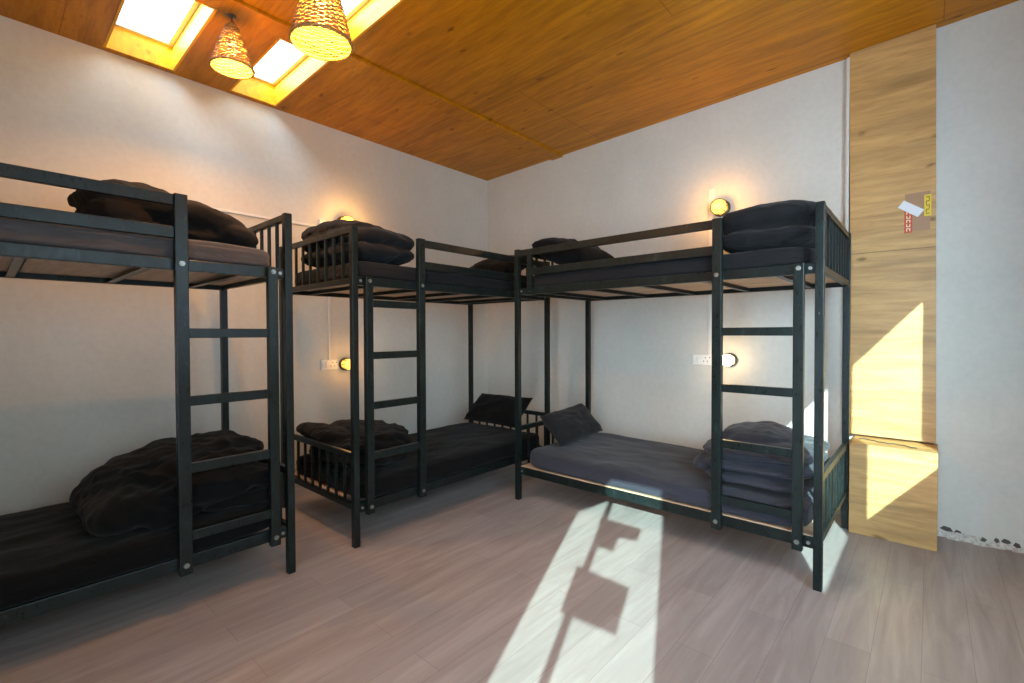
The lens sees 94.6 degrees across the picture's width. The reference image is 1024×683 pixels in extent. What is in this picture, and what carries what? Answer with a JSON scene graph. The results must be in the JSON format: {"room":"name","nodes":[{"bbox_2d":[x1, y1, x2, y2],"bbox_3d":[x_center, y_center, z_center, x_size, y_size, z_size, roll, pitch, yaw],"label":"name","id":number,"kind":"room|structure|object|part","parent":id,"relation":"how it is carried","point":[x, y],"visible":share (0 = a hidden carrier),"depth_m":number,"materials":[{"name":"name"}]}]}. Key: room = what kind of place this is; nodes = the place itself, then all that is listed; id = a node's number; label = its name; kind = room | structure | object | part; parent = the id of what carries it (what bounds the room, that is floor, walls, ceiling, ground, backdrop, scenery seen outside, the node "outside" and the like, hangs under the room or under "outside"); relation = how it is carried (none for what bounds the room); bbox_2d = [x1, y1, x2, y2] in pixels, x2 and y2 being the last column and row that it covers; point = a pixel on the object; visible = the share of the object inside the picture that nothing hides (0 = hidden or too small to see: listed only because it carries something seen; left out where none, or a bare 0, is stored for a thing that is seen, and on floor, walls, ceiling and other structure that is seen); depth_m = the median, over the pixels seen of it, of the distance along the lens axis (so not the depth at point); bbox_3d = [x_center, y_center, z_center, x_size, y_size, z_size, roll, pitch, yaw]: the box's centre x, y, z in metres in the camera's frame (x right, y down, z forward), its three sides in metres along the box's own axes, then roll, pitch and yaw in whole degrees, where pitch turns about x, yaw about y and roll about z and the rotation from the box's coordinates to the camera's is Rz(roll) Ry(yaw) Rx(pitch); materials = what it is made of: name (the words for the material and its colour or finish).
{"room":"hostel dormitory room","nodes":[
{"label":"hostel dormitory room","id":0,"kind":"room"},
{"bbox_2d":[0,15,487,514],"bbox_3d":[-2.040,-0.446,3.830,0.150,3.381,5.400,1,1,42],"label":"wall","id":1,"kind":"structure","parent":0,"point":[87,370],"depth_m":3.34,"materials":[{"name":"paint"}]},
{"bbox_2d":[213,207,316,226],"bbox_3d":[-1.948,-0.991,3.804,0.012,0.020,0.800,1,1,42],"label":"cable cover","id":2,"kind":"object","parent":1,"relation":"attached to","point":[219,209],"visible":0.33,"depth_m":3.71,"materials":[{"name":"white plastic"}]},
{"bbox_2d":[321,359,337,369],"bbox_3d":[-1.617,0.207,4.190,0.018,0.090,0.160,1,1,42],"label":"switch plate","id":3,"kind":"object","parent":1,"relation":"attached to","point":[325,364],"visible":1,"depth_m":4.18,"materials":[{"name":"white plastic"}]},
{"bbox_2d":[328,297,330,359],"bbox_3d":[-1.621,-0.401,4.181,0.012,1.124,0.020,1,1,42],"label":"cable cover","id":4,"kind":"object","parent":1,"relation":"attached to","point":[329,333],"visible":0.44,"depth_m":4.18,"materials":[{"name":"white plastic"}]},
{"bbox_2d":[339,358,349,369],"bbox_3d":[-1.476,0.205,4.265,0.130,0.115,0.115,1,1,42],"label":"wall lamp","id":5,"kind":"object","parent":1,"relation":"attached to","point":[344,363],"visible":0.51,"depth_m":4.24,"materials":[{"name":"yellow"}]},
{"bbox_2d":[337,215,352,219],"bbox_3d":[-1.480,-1.065,4.243,0.130,0.138,0.138,1,1,42],"label":"wall lamp","id":6,"kind":"object","parent":1,"relation":"attached to","point":[346,217],"visible":0.29,"depth_m":4.21,"materials":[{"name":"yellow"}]},
{"bbox_2d":[0,0,1018,180],"bbox_3d":[-0.230,-2.025,2.195,5.000,0.327,5.400,1,1,42],"label":"ceiling","id":7,"kind":"structure","parent":0,"point":[564,76],"depth_m":3.21,"materials":[{"name":"brown wood"}]},
{"bbox_2d":[103,0,217,71],"bbox_3d":[-2.136,-1.991,2.841,0.890,0.247,0.380,1,1,42],"label":"window","id":8,"kind":"structure","parent":7,"relation":"attached to","point":[124,36],"depth_m":3.08,"materials":[{"name":"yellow wood"}]},
{"bbox_3d":[-2.136,-2.058,2.840,0.862,0.072,0.352,1,1,42],"label":"sash","id":9,"kind":"part","parent":8,"relation":"part of","materials":[{"name":"white plastic"}]},
{"bbox_2d":[209,13,254,79],"bbox_3d":[-1.614,-1.733,2.725,0.231,0.322,0.231,0,1,-3],"label":"pendant lamp","id":10,"kind":"object","parent":7,"relation":"hanging from","point":[230,35],"visible":1,"depth_m":2.70,"materials":[{"name":"wicker"}]},
{"bbox_2d":[229,37,329,105],"bbox_3d":[-1.672,-2.001,3.365,0.890,0.247,0.340,1,1,42],"label":"window","id":11,"kind":"structure","parent":7,"relation":"attached to","point":[263,87],"depth_m":3.60,"materials":[{"name":"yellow wood"}]},
{"bbox_3d":[-1.672,-2.068,3.364,0.862,0.072,0.312,1,1,42],"label":"sash","id":12,"kind":"part","parent":11,"relation":"part of","materials":[{"name":"white plastic"}]},
{"bbox_2d":[288,0,353,61],"bbox_3d":[-0.812,-1.589,2.011,0.259,0.645,0.259,0,1,-9],"label":"pendant lamp","id":13,"kind":"object","parent":7,"relation":"hanging from","point":[336,16],"visible":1,"depth_m":2.00,"materials":[{"name":"wicker"}]},
{"bbox_2d":[301,0,403,48],"bbox_3d":[-0.871,-2.019,2.655,0.870,0.246,0.340,1,1,42],"label":"window","id":14,"kind":"structure","parent":7,"relation":"attached to","point":[361,15],"depth_m":2.89,"materials":[{"name":"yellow wood"}]},
{"bbox_3d":[-0.871,-2.086,2.654,0.842,0.071,0.312,1,1,42],"label":"sash","id":15,"kind":"part","parent":14,"relation":"part of","materials":[{"name":"white plastic"}]},
{"bbox_2d":[198,0,562,159],"bbox_3d":[-1.214,-1.894,3.069,0.140,0.022,5.100,1,1,42],"label":"ceiling beam","id":16,"kind":"structure","parent":7,"relation":"attached to","point":[247,13],"depth_m":3.40,"materials":[{"name":"brown wood"}]},
{"bbox_2d":[0,460,1023,682],"bbox_3d":[-0.219,1.315,2.252,5.000,0.100,5.400,1,1,42],"label":"floor","id":17,"kind":"structure","parent":0,"point":[468,580],"depth_m":2.25,"materials":[{"name":"laminate"}]},
{"bbox_2d":[0,162,295,627],"bbox_3d":[-2.245,0.297,2.148,1.077,1.954,2.039,1,1,42],"label":"bunk bed","id":18,"kind":"object","parent":17,"relation":"on","point":[17,260],"visible":0.84,"depth_m":2.23,"materials":[{"name":"paint"}]},
{"bbox_3d":[-2.045,-0.500,1.607,0.028,0.324,1.490,1,1,42],"label":"guard rail","id":19,"kind":"part","parent":18,"relation":"part of","materials":[{"name":"metal"}]},
{"bbox_2d":[0,502,268,609],"bbox_3d":[-2.244,0.948,2.153,1.001,0.153,1.932,1,1,42],"label":"mattress","id":20,"kind":"object","parent":18,"relation":"on","point":[45,551],"visible":0.46,"depth_m":2.08,"materials":[{"name":"black fabric"}]},
{"bbox_2d":[69,430,268,537],"bbox_3d":[-1.819,0.727,2.583,0.915,0.359,0.860,1,1,42],"label":"quilt","id":21,"kind":"object","parent":20,"relation":"on","point":[137,488],"visible":0.84,"depth_m":2.33,"materials":[{"name":"black fabric"}]},
{"bbox_2d":[0,217,269,266],"bbox_3d":[-2.252,-0.434,2.132,0.979,0.126,1.932,1,1,42],"label":"mattress","id":22,"kind":"object","parent":18,"relation":"on","point":[11,230],"visible":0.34,"depth_m":2.04,"materials":[{"name":"grey fabric"}]},
{"bbox_2d":[67,179,258,247],"bbox_3d":[-1.881,-0.674,2.573,0.617,0.344,0.784,1,1,42],"label":"quilt","id":23,"kind":"object","parent":22,"relation":"on","point":[205,223],"visible":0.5,"depth_m":2.39,"materials":[{"name":"black fabric"}]},
{"bbox_3d":[-1.971,0.277,3.241,0.039,1.954,0.039,1,1,42],"label":"post","id":24,"kind":"part","parent":18,"relation":"part of","materials":[{"name":"metal"}]},
{"bbox_3d":[-1.595,-0.521,2.892,0.972,0.345,0.028,1,1,42],"label":"panel","id":25,"kind":"part","parent":18,"relation":"part of","materials":[{"name":"paint"}]},
{"bbox_3d":[-1.590,0.859,2.915,0.972,0.350,0.028,1,1,42],"label":"panel","id":26,"kind":"part","parent":18,"relation":"part of","materials":[{"name":"paint"}]},
{"bbox_3d":[-1.214,0.286,2.570,0.039,1.954,0.039,1,1,42],"label":"post","id":27,"kind":"part","parent":18,"relation":"part of","materials":[{"name":"metal"}]},
{"bbox_2d":[279,225,549,547],"bbox_3d":[-0.686,0.261,3.923,1.077,1.954,1.969,1,1,42],"label":"bunk bed","id":28,"kind":"object","parent":17,"relation":"on","point":[355,287],"visible":0.61,"depth_m":3.20,"materials":[{"name":"paint"}]},
{"bbox_3d":[-1.714,0.271,3.545,0.039,1.954,0.039,1,1,42],"label":"post","id":29,"kind":"part","parent":28,"relation":"part of","materials":[{"name":"metal"}]},
{"bbox_3d":[-1.339,-0.527,3.196,0.972,0.345,0.028,1,1,42],"label":"panel","id":30,"kind":"part","parent":28,"relation":"part of","materials":[{"name":"paint"}]},
{"bbox_3d":[-1.334,0.853,3.220,0.972,0.350,0.028,1,1,42],"label":"panel","id":31,"kind":"part","parent":28,"relation":"part of","materials":[{"name":"paint"}]},
{"bbox_3d":[-0.957,0.280,2.875,0.039,1.954,0.039,1,1,42],"label":"post","id":32,"kind":"part","parent":28,"relation":"part of","materials":[{"name":"metal"}]},
{"bbox_2d":[298,261,526,290],"bbox_3d":[-0.692,-0.472,3.908,0.976,0.130,1.864,1,1,42],"label":"mattress","id":33,"kind":"object","parent":28,"relation":"on","point":[370,269],"visible":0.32,"depth_m":3.30,"materials":[{"name":"grey fabric"}]},
{"bbox_2d":[301,220,414,267],"bbox_3d":[-1.116,-0.671,3.399,0.918,0.320,0.600,1,1,42],"label":"quilt","id":34,"kind":"object","parent":33,"relation":"on","point":[376,244],"visible":0.58,"depth_m":3.10,"materials":[{"name":"grey fabric"}]},
{"bbox_2d":[470,255,533,273],"bbox_3d":[-0.151,-0.680,4.383,0.620,0.238,0.360,1,1,42],"label":"pillow","id":35,"kind":"object","parent":33,"relation":"on","point":[487,264],"visible":0.39,"depth_m":4.18,"materials":[{"name":"black fabric"}]},
{"bbox_2d":[296,422,538,497],"bbox_3d":[-0.685,0.910,3.927,1.001,0.156,1.863,1,1,42],"label":"mattress","id":36,"kind":"object","parent":28,"relation":"on","point":[455,448],"visible":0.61,"depth_m":3.60,"materials":[{"name":"black fabric"}]},
{"bbox_2d":[296,419,411,467],"bbox_3d":[-1.126,0.726,3.455,0.924,0.268,0.631,1,1,42],"label":"quilt","id":37,"kind":"object","parent":36,"relation":"on","point":[337,433],"visible":0.63,"depth_m":3.24,"materials":[{"name":"black fabric"}]},
{"bbox_2d":[464,393,532,427],"bbox_3d":[-0.143,0.648,4.523,0.750,0.270,0.227,1,1,42],"label":"pillow","id":38,"kind":"object","parent":36,"relation":"on","point":[488,408],"visible":0.88,"depth_m":4.45,"materials":[{"name":"black fabric"}]},
{"bbox_3d":[-0.435,0.242,4.989,0.039,1.954,0.039,1,1,42],"label":"post","id":39,"kind":"part","parent":28,"relation":"part of","materials":[{"name":"metal"}]},
{"bbox_3d":[-0.141,-0.543,3.771,0.028,0.324,1.420,1,1,42],"label":"guard rail","id":40,"kind":"part","parent":28,"relation":"part of","materials":[{"name":"metal"}]},
{"bbox_3d":[-0.059,-0.556,4.641,0.972,0.345,0.028,1,1,42],"label":"panel","id":41,"kind":"part","parent":28,"relation":"part of","materials":[{"name":"paint"}]},
{"bbox_3d":[-0.054,0.823,4.664,0.972,0.350,0.028,1,1,42],"label":"panel","id":42,"kind":"part","parent":28,"relation":"part of","materials":[{"name":"paint"}]},
{"bbox_3d":[0.322,0.251,4.319,0.039,1.954,0.039,1,1,42],"label":"post","id":43,"kind":"part","parent":28,"relation":"part of","materials":[{"name":"metal"}]},
{"bbox_2d":[514,201,850,591],"bbox_3d":[1.123,0.264,3.407,2.039,1.954,1.077,1,1,42],"label":"bunk bed","id":44,"kind":"object","parent":17,"relation":"on","point":[831,268],"visible":0.88,"depth_m":2.69,"materials":[{"name":"paint"}]},
{"bbox_3d":[0.048,0.262,3.702,0.039,1.954,0.039,1,1,42],"label":"post","id":45,"kind":"part","parent":44,"relation":"part of","materials":[{"name":"metal"}]},
{"bbox_3d":[0.385,0.832,4.090,0.028,0.350,0.972,1,1,42],"label":"panel","id":46,"kind":"part","parent":44,"relation":"part of","materials":[{"name":"paint"}]},
{"bbox_3d":[0.380,-0.548,4.066,0.028,0.345,0.972,1,1,42],"label":"panel","id":47,"kind":"part","parent":44,"relation":"part of","materials":[{"name":"paint"}]},
{"bbox_3d":[0.718,0.247,4.459,0.039,1.954,0.039,1,1,42],"label":"post","id":48,"kind":"part","parent":44,"relation":"part of","materials":[{"name":"metal"}]},
{"bbox_3d":[0.592,-0.536,3.190,1.490,0.324,0.028,1,1,42],"label":"guard rail","id":49,"kind":"part","parent":44,"relation":"part of","materials":[{"name":"metal"}]},
{"bbox_2d":[530,432,812,526],"bbox_3d":[1.131,0.905,3.410,1.905,0.148,1.002,1,1,42],"label":"mattress","id":50,"kind":"object","parent":44,"relation":"on","point":[664,470],"visible":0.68,"depth_m":3.19,"materials":[{"name":"fabric"}]},
{"bbox_2d":[540,403,602,445],"bbox_3d":[0.494,0.670,3.879,0.267,0.249,0.640,1,1,42],"label":"pillow","id":51,"kind":"object","parent":50,"relation":"on","point":[568,425],"visible":1,"depth_m":3.77,"materials":[{"name":"fabric"}]},
{"bbox_2d":[693,421,829,492],"bbox_3d":[1.573,0.691,2.962,0.675,0.315,0.836,1,1,42],"label":"quilt","id":52,"kind":"object","parent":50,"relation":"on","point":[764,471],"visible":0.65,"depth_m":2.71,"materials":[{"name":"fabric"}]},
{"bbox_2d":[533,247,814,286],"bbox_3d":[1.124,-0.467,3.392,1.932,0.125,0.978,1,1,42],"label":"mattress","id":53,"kind":"object","parent":44,"relation":"on","point":[788,255],"visible":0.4,"depth_m":2.84,"materials":[{"name":"grey fabric"}]},
{"bbox_2d":[530,237,613,264],"bbox_3d":[0.516,-0.689,3.779,0.460,0.299,0.620,1,1,42],"label":"pillow","id":54,"kind":"object","parent":53,"relation":"on","point":[590,253],"visible":0.48,"depth_m":3.60,"materials":[{"name":"black fabric"}]},
{"bbox_2d":[722,200,815,252],"bbox_3d":[1.639,-0.677,2.918,0.615,0.317,0.922,1,1,42],"label":"quilt","id":55,"kind":"object","parent":53,"relation":"on","point":[788,223],"visible":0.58,"depth_m":2.60,"materials":[{"name":"grey fabric"}]},
{"bbox_3d":[1.545,0.280,2.376,0.039,1.954,0.039,1,1,42],"label":"post","id":56,"kind":"part","parent":44,"relation":"part of","materials":[{"name":"metal"}]},
{"bbox_3d":[1.882,0.850,2.764,0.028,0.350,0.972,1,1,42],"label":"panel","id":57,"kind":"part","parent":44,"relation":"part of","materials":[{"name":"paint"}]},
{"bbox_3d":[1.877,-0.530,2.740,0.028,0.345,0.972,1,1,42],"label":"panel","id":58,"kind":"part","parent":44,"relation":"part of","materials":[{"name":"paint"}]},
{"bbox_3d":[2.215,0.265,3.133,0.039,1.954,0.039,1,1,42],"label":"post","id":59,"kind":"part","parent":44,"relation":"part of","materials":[{"name":"metal"}]},
{"bbox_2d":[487,0,1023,548],"bbox_3d":[1.572,-0.549,4.136,4.850,3.551,0.150,1,1,42],"label":"wall","id":60,"kind":"structure","parent":0,"point":[784,140],"depth_m":3.62,"materials":[{"name":"paint"}]},
{"bbox_2d":[693,354,711,364],"bbox_3d":[1.612,0.154,4.002,0.160,0.090,0.018,1,1,42],"label":"switch plate","id":61,"kind":"object","parent":60,"relation":"attached to","point":[698,359],"visible":0.98,"depth_m":4.00,"materials":[{"name":"white plastic"}]},
{"bbox_2d":[708,188,713,353],"bbox_3d":[1.664,-0.581,3.945,0.040,1.379,0.012,1,1,42],"label":"cable cover","id":62,"kind":"object","parent":60,"relation":"attached to","point":[711,191],"visible":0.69,"depth_m":3.94,"materials":[{"name":"white plastic"}]},
{"bbox_2d":[710,198,730,216],"bbox_3d":[1.683,-1.094,3.839,0.138,0.138,0.130,1,1,42],"label":"wall lamp","id":63,"kind":"object","parent":60,"relation":"attached to","point":[720,207],"visible":1,"depth_m":3.81,"materials":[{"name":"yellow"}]},
{"bbox_3d":[1.678,-1.094,3.834,0.118,0.118,0.103,1,1,42],"label":"lamp shade","id":64,"kind":"part","parent":63,"relation":"part of","materials":[{"name":"yellow glass"}]},
{"bbox_2d":[723,353,736,366],"bbox_3d":[1.740,0.152,3.814,0.115,0.115,0.130,1,1,42],"label":"wall lamp","id":65,"kind":"object","parent":60,"relation":"attached to","point":[729,359],"visible":0.83,"depth_m":3.78,"materials":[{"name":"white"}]},
{"bbox_3d":[1.735,0.152,3.809,0.098,0.098,0.103,1,1,42],"label":"lamp shade","id":66,"kind":"part","parent":65,"relation":"part of","materials":[{"name":"beige glass"}]},
{"bbox_2d":[845,57,849,232],"bbox_3d":[2.347,-0.654,3.306,0.018,2.615,0.060,1,1,42],"label":"trim","id":67,"kind":"structure","parent":60,"relation":"attached to","point":[847,212],"depth_m":3.27,"materials":[{"name":"paint"}]},
{"bbox_2d":[850,24,935,442],"bbox_3d":[2.525,-0.676,3.144,0.466,2.633,0.065,1,1,42],"label":"wood panel","id":68,"kind":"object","parent":60,"relation":"attached to","point":[893,81],"depth_m":3.12,"materials":[{"name":"brown wood"}]},
{"bbox_2d":[849,435,937,551],"bbox_3d":[2.464,0.950,3.058,0.430,0.585,0.325,1,1,42],"label":"wood panel","id":69,"kind":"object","parent":60,"relation":"attached to","point":[893,489],"depth_m":2.94,"materials":[{"name":"brown wood"}]},
{"bbox_2d":[859,438,916,448],"bbox_3d":[2.409,0.652,3.036,0.034,0.009,0.324,-1,1,-29],"label":"wire","id":70,"kind":"object","parent":69,"relation":"on","point":[859,438],"visible":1,"depth_m":3.02,"materials":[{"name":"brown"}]},
{"bbox_2d":[851,246,935,254],"bbox_3d":[2.503,-0.600,3.122,0.441,0.005,0.003,1,1,42],"label":"trim","id":71,"kind":"structure","parent":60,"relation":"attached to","point":[932,246],"depth_m":3.11,"materials":[{"name":"brown"}]},
{"bbox_2d":[898,201,923,232],"bbox_3d":[2.573,-0.808,3.048,0.131,0.212,0.008,1,1,42],"label":"sticker","id":72,"kind":"object","parent":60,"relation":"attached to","point":[907,216],"depth_m":3.05,"materials":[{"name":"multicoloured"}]},
{"bbox_3d":[2.571,-0.856,3.046,0.131,0.117,0.004,1,1,42],"label":"paper strip","id":73,"kind":"part","parent":72,"relation":"part of","materials":[{"name":"white paper"}]},
{"bbox_2d":[905,190,930,230],"bbox_3d":[2.600,-0.833,3.030,0.125,0.245,0.001,1,1,42],"label":"sticker","id":74,"kind":"object","parent":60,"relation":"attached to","point":[922,222],"visible":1,"depth_m":3.02,"materials":[{"name":"brown paper"}]},
{"bbox_2d":[924,194,931,215],"bbox_3d":[2.636,-0.865,2.995,0.034,0.135,0.002,1,1,42],"label":"sticker","id":75,"kind":"object","parent":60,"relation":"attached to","point":[927,198],"visible":1,"depth_m":3.00,"materials":[{"name":"yellow paper"}]},
{"bbox_2d":[937,531,1023,552],"bbox_3d":[2.968,1.220,2.796,0.688,0.054,0.058,1,1,42],"label":"baseboard","id":76,"kind":"structure","parent":60,"relation":"attached to","point":[963,537],"depth_m":2.91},
{"bbox_2d":[940,526,1020,547],"bbox_3d":[2.979,1.208,2.821,0.632,0.058,0.004,1,1,42],"label":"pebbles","id":77,"kind":"structure","parent":60,"relation":"attached to","point":[945,528],"depth_m":2.86,"materials":[{"name":"grey stone"}]}
]}

